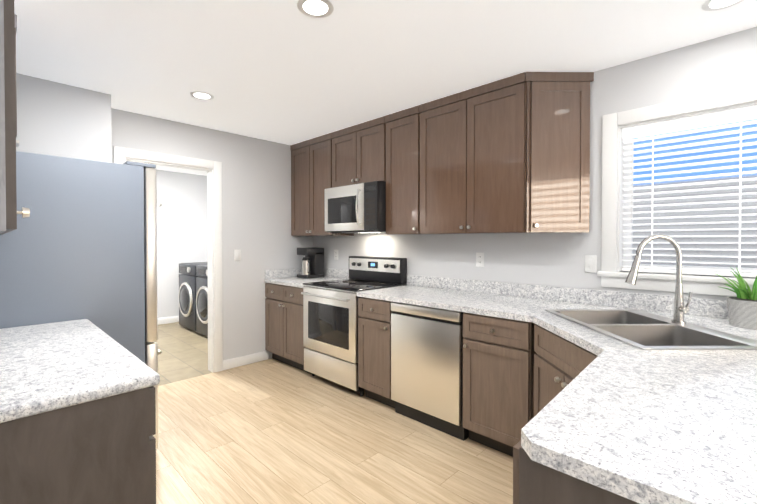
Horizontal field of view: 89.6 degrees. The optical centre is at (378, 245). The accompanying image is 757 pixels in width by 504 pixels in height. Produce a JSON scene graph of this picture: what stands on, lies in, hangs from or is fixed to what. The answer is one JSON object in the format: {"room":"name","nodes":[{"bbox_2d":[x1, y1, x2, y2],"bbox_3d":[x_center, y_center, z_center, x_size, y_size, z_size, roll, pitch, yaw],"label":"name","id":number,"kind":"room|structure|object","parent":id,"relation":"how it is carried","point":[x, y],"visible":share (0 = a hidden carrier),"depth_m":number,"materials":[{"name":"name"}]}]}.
{"room":"kitchen","nodes":[
{"label":"kitchen","id":0,"kind":"room"},
{"bbox_2d":[16,73,111,162],"bbox_3d":[-2.506,0.073,2.715,0.350,2.450,0.950,1,1,44],"label":"wall","id":1,"kind":"structure","parent":0,"point":[59,119],"depth_m":2.71,"materials":[{"name":"grey paint"}]},
{"bbox_2d":[156,170,206,318],"bbox_3d":[-3.803,0.037,5.779,0.120,2.450,2.640,1,1,44],"label":"wall","id":2,"kind":"structure","parent":0,"point":[182,222],"depth_m":6.21,"materials":[{"name":"grey paint"}]},
{"bbox_2d":[157,316,178,324],"bbox_3d":[-3.701,1.212,5.799,0.018,0.100,2.490,1,1,44],"label":"baseboard","id":3,"kind":"structure","parent":2,"relation":"attached to","point":[174,319],"depth_m":6.12,"materials":[{"name":"white wood"}]},
{"bbox_2d":[111,108,312,371],"bbox_3d":[-1.971,0.062,3.603,0.120,2.450,3.210,1,1,44],"label":"wall","id":4,"kind":"structure","parent":0,"point":[256,201],"depth_m":4.06,"materials":[{"name":"grey paint"}]},
{"bbox_2d":[113,146,222,372],"bbox_3d":[-1.968,0.222,3.609,0.156,2.130,0.920,1,1,44],"label":"door frame","id":5,"kind":"structure","parent":4,"relation":"attached to","point":[121,155],"depth_m":3.84,"materials":[{"name":"white wood"}]},
{"bbox_2d":[234,249,240,260],"bbox_3d":[-1.482,0.102,4.014,0.008,0.116,0.072,1,1,44],"label":"light switch","id":6,"kind":"object","parent":4,"relation":"attached to","point":[237,254],"visible":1,"depth_m":4.01,"materials":[{"name":"white plastic"}]},
{"bbox_2d":[223,351,268,369],"bbox_3d":[-1.418,1.232,4.091,0.014,0.100,0.520,1,1,44],"label":"baseboard","id":7,"kind":"structure","parent":4,"relation":"attached to","point":[244,360],"depth_m":4.08,"materials":[{"name":"white wood"}]},
{"bbox_2d":[154,322,512,503],"bbox_3d":[-0.911,1.348,2.693,8.590,0.100,3.360,1,1,44],"label":"floor","id":8,"kind":"structure","parent":0,"point":[271,431],"depth_m":2.46,"materials":[{"name":"beige wood"}]},
{"bbox_2d":[0,386,155,503],"bbox_3d":[-1.375,0.879,1.438,1.235,0.867,0.672,1,1,44],"label":"base cabinet","id":9,"kind":"object","parent":8,"relation":"on","point":[101,451],"visible":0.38,"depth_m":1.10,"materials":[{"name":"brown wood"}]},
{"bbox_2d":[0,319,159,422],"bbox_3d":[-1.373,0.376,1.418,1.252,0.137,0.656,1,1,44],"label":"countertop","id":10,"kind":"structure","parent":9,"relation":"on","point":[46,367],"depth_m":1.27,"materials":[{"name":"stone"}]},
{"bbox_2d":[0,151,161,449],"bbox_3d":[-1.990,0.399,2.337,0.893,1.806,1.021,1,1,44],"label":"fridge","id":11,"kind":"object","parent":8,"relation":"on","point":[80,242],"visible":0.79,"depth_m":2.09,"materials":[{"name":"grey metal"}]},
{"bbox_2d":[178,262,206,330],"bbox_3d":[-2.615,0.768,5.906,0.680,0.985,0.775,1,1,44],"label":"washer","id":12,"kind":"object","parent":8,"relation":"on","point":[187,296],"visible":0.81,"depth_m":5.58,"materials":[{"name":"grey metal"}]},
{"bbox_2d":[196,265,207,336],"bbox_3d":[-2.116,0.774,5.422,0.680,0.985,0.775,1,1,44],"label":"dryer","id":13,"kind":"object","parent":8,"relation":"on","point":[202,300],"visible":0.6,"depth_m":5.20,"materials":[{"name":"grey metal"}]},
{"bbox_2d":[265,283,311,373],"bbox_3d":[-0.778,0.847,4.210,0.747,0.867,0.682,1,1,44],"label":"base cabinet","id":14,"kind":"object","parent":8,"relation":"on","point":[283,323],"visible":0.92,"depth_m":3.97,"materials":[{"name":"brown wood"}]},
{"bbox_2d":[264,268,348,287],"bbox_3d":[-0.773,0.344,4.210,0.750,0.137,0.666,1,1,44],"label":"countertop","id":15,"kind":"structure","parent":14,"relation":"on","point":[287,277],"depth_m":4.29,"materials":[{"name":"stone"}]},
{"bbox_2d":[297,247,323,278],"bbox_3d":[-0.786,0.199,4.413,0.215,0.345,0.240,1,1,44],"label":"coffee maker","id":16,"kind":"object","parent":15,"relation":"on","point":[313,263],"visible":1,"depth_m":4.35,"materials":[{"name":"black plastic"}]},
{"bbox_2d":[301,256,406,395],"bbox_3d":[-0.250,0.704,3.661,0.760,1.165,0.728,1,1,44],"label":"range","id":17,"kind":"object","parent":8,"relation":"on","point":[330,326],"visible":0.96,"depth_m":3.49,"materials":[{"name":"silver metal"}]},
{"bbox_2d":[358,297,394,407],"bbox_3d":[0.178,0.858,3.282,0.371,0.867,0.682,1,1,44],"label":"base cabinet","id":18,"kind":"object","parent":8,"relation":"on","point":[374,349],"visible":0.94,"depth_m":3.06,"materials":[{"name":"brown wood"}]},
{"bbox_2d":[391,302,468,440],"bbox_3d":[0.539,0.862,2.936,0.609,0.866,0.664,1,1,44],"label":"dishwasher","id":19,"kind":"object","parent":8,"relation":"on","point":[427,366],"visible":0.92,"depth_m":2.67,"materials":[{"name":"silver metal"}]},
{"bbox_2d":[463,312,536,456],"bbox_3d":[0.922,0.866,2.559,0.446,0.867,0.682,1,1,44],"label":"base cabinet","id":20,"kind":"object","parent":8,"relation":"on","point":[498,357],"visible":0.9,"depth_m":2.33,"materials":[{"name":"brown wood"}]},
{"bbox_2d":[532,401,545,417],"bbox_3d":[1.474,1.000,1.708,1.520,0.620,1.136,1,1,44],"label":"base cabinet","id":21,"kind":"object","parent":8,"relation":"on","point":[537,406],"depth_m":2.12,"materials":[{"name":"brown wood"}]},
{"bbox_2d":[533,325,597,404],"bbox_3d":[0.911,0.875,1.820,0.515,0.868,0.514,1,1,44],"label":"base cabinet","id":22,"kind":"object","parent":8,"relation":"on","point":[560,364],"depth_m":1.93,"materials":[{"name":"brown wood"}]},
{"bbox_2d":[357,275,756,370],"bbox_3d":[0.964,0.367,2.189,3.014,0.137,1.146,1,1,44],"label":"countertop","id":23,"kind":"structure","parent":22,"relation":"on","point":[514,301],"depth_m":2.39,"materials":[{"name":"stone"}]},
{"bbox_2d":[546,309,756,349],"bbox_3d":[1.300,0.499,1.903,0.560,0.206,0.840,0,1,-1],"label":"sink","id":24,"kind":"object","parent":23,"relation":"in","point":[642,330],"visible":0.46,"depth_m":1.89,"materials":[{"name":"silver metal"}]},
{"bbox_2d":[625,234,691,323],"bbox_3d":[1.413,0.169,1.922,0.256,0.452,0.230,1,1,44],"label":"faucet","id":25,"kind":"object","parent":23,"relation":"on","point":[680,309],"visible":1,"depth_m":1.92,"materials":[{"name":"silver metal"}]},
{"bbox_2d":[715,267,756,329],"bbox_3d":[1.819,0.257,1.887,0.252,0.290,0.242,1,1,44],"label":"potted plant","id":26,"kind":"object","parent":23,"relation":"on","point":[742,309],"visible":1,"depth_m":1.86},
{"bbox_2d":[513,441,639,503],"bbox_3d":[0.954,0.886,0.831,1.046,0.867,0.853,1,1,44],"label":"base cabinet","id":27,"kind":"object","parent":8,"relation":"on","point":[534,482],"visible":0.04,"depth_m":0.81,"materials":[{"name":"brown wood"}]},
{"bbox_2d":[521,343,756,503],"bbox_3d":[1.107,0.432,0.960,1.094,0.037,1.320,1,1,44],"label":"countertop","id":28,"kind":"structure","parent":27,"relation":"on","point":[628,421],"depth_m":0.85,"materials":[{"name":"stone"}]},
{"bbox_2d":[14,0,756,175],"bbox_3d":[-0.911,-1.202,2.663,8.590,0.100,3.360,1,1,44],"label":"ceiling","id":29,"kind":"structure","parent":0,"point":[287,72],"depth_m":2.22,"materials":[{"name":"white paint"}]},
{"bbox_2d":[189,91,214,99],"bbox_3d":[-1.357,-1.151,2.930,0.176,0.007,0.176,1,1,44],"label":"recessed light","id":30,"kind":"object","parent":29,"relation":"in","point":[201,95],"visible":1,"depth_m":2.92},
{"bbox_2d":[297,0,333,17],"bbox_3d":[-0.301,-1.138,1.821,0.176,0.007,0.176,1,1,44],"label":"recessed light","id":31,"kind":"object","parent":29,"relation":"in","point":[317,8],"visible":1,"depth_m":1.82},
{"bbox_2d":[701,0,743,11],"bbox_3d":[1.609,-1.137,1.764,0.176,0.007,0.176,1,1,44],"label":"recessed light","id":32,"kind":"object","parent":29,"relation":"in","point":[712,5],"visible":1,"depth_m":1.79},
{"bbox_2d":[313,27,756,299],"bbox_3d":[0.207,0.060,3.830,8.590,2.450,0.150,1,1,44],"label":"wall","id":33,"kind":"structure","parent":0,"point":[722,63],"depth_m":2.55,"materials":[{"name":"grey paint"}]},
{"bbox_2d":[290,133,353,235],"bbox_3d":[-0.659,-0.636,4.314,0.751,1.061,0.342,1,1,44],"label":"upper cabinet","id":34,"kind":"object","parent":33,"relation":"attached to","point":[311,170],"visible":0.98,"depth_m":4.20,"materials":[{"name":"brown wood"}]},
{"bbox_2d":[334,250,337,259],"bbox_3d":[-0.490,0.108,4.397,0.072,0.116,0.008,1,1,44],"label":"electrical outlet","id":35,"kind":"object","parent":33,"relation":"attached to","point":[335,254],"visible":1,"depth_m":4.39,"materials":[{"name":"white plastic"}]},
{"bbox_2d":[331,116,385,187],"bbox_3d":[-0.114,-0.872,3.782,0.756,0.578,0.342,1,1,44],"label":"upper cabinet","id":36,"kind":"object","parent":33,"relation":"attached to","point":[358,153],"visible":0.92,"depth_m":3.64,"materials":[{"name":"brown wood"}]},
{"bbox_2d":[325,181,385,232],"bbox_3d":[-0.160,-0.350,3.741,0.750,0.453,0.470,1,1,44],"label":"over-the-range microwave","id":37,"kind":"object","parent":36,"relation":"attached to","point":[358,208],"visible":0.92,"depth_m":3.54,"materials":[{"name":"silver metal"}]},
{"bbox_2d":[385,105,438,234],"bbox_3d":[0.297,-0.626,3.386,0.379,1.061,0.342,1,1,44],"label":"upper cabinet","id":38,"kind":"object","parent":33,"relation":"attached to","point":[402,172],"visible":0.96,"depth_m":3.27,"materials":[{"name":"brown wood"}]},
{"bbox_2d":[419,72,526,234],"bbox_3d":[0.755,-0.621,2.941,0.885,1.061,0.342,1,1,44],"label":"upper cabinet","id":39,"kind":"object","parent":33,"relation":"attached to","point":[473,160],"visible":1,"depth_m":2.79,"materials":[{"name":"brown wood"}]},
{"bbox_2d":[476,253,483,266],"bbox_3d":[0.830,0.118,3.115,0.072,0.116,0.008,1,1,44],"label":"electrical outlet","id":40,"kind":"object","parent":33,"relation":"attached to","point":[479,259],"visible":1,"depth_m":3.11,"materials":[{"name":"white plastic"}]},
{"bbox_2d":[526,72,593,232],"bbox_3d":[1.199,-0.616,2.525,0.320,1.061,0.320,1,1,44],"label":"upper cabinet","id":41,"kind":"object","parent":33,"relation":"attached to","point":[558,152],"visible":1,"depth_m":2.53,"materials":[{"name":"brown wood"}]},
{"bbox_2d":[585,255,596,272],"bbox_3d":[1.418,0.125,2.543,0.072,0.116,0.008,1,1,44],"label":"dimmer switch","id":42,"kind":"object","parent":33,"relation":"attached to","point":[590,263],"visible":1,"depth_m":2.54,"materials":[{"name":"white plastic"}]},
{"bbox_2d":[597,84,756,296],"bbox_3d":[2.131,-0.281,1.924,1.790,1.115,0.192,1,1,44],"label":"window","id":43,"kind":"structure","parent":33,"relation":"in","point":[610,273],"depth_m":2.36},
{"bbox_2d":[622,105,756,277],"bbox_3d":[2.131,-0.283,1.924,1.548,0.912,0.068,1,1,44],"label":"window blinds","id":44,"kind":"object","parent":43,"relation":"attached to","point":[733,116],"visible":0.9,"depth_m":2.21,"materials":[{"name":"white plastic"}]},
{"bbox_3d":[-1.025,0.098,0.531,5.760,2.450,0.120,1,1,44],"label":"wall","id":45,"kind":"structure","parent":0,"visible":0},
{"bbox_2d":[0,0,29,234],"bbox_3d":[-1.487,-0.586,1.306,1.235,1.091,0.352,1,1,44],"label":"upper cabinet","id":46,"kind":"object","parent":45,"relation":"attached to","point":[9,212],"visible":1,"depth_m":0.98,"materials":[{"name":"brown wood"}]},
{"bbox_2d":[15,14,18,146],"bbox_3d":[-2.235,-0.843,2.068,0.897,0.596,0.407,1,1,44],"label":"upper cabinet","id":47,"kind":"object","parent":45,"relation":"attached to","point":[17,142],"visible":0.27,"depth_m":1.88,"materials":[{"name":"brown wood"}]},
{"label":"outside","id":48,"kind":"structure","parent":0,"visible":0},
{"bbox_2d":[633,119,756,267],"bbox_3d":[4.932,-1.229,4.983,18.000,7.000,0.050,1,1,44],"label":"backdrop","id":49,"kind":"structure","parent":48,"point":[705,239],"depth_m":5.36,"materials":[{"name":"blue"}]}
]}

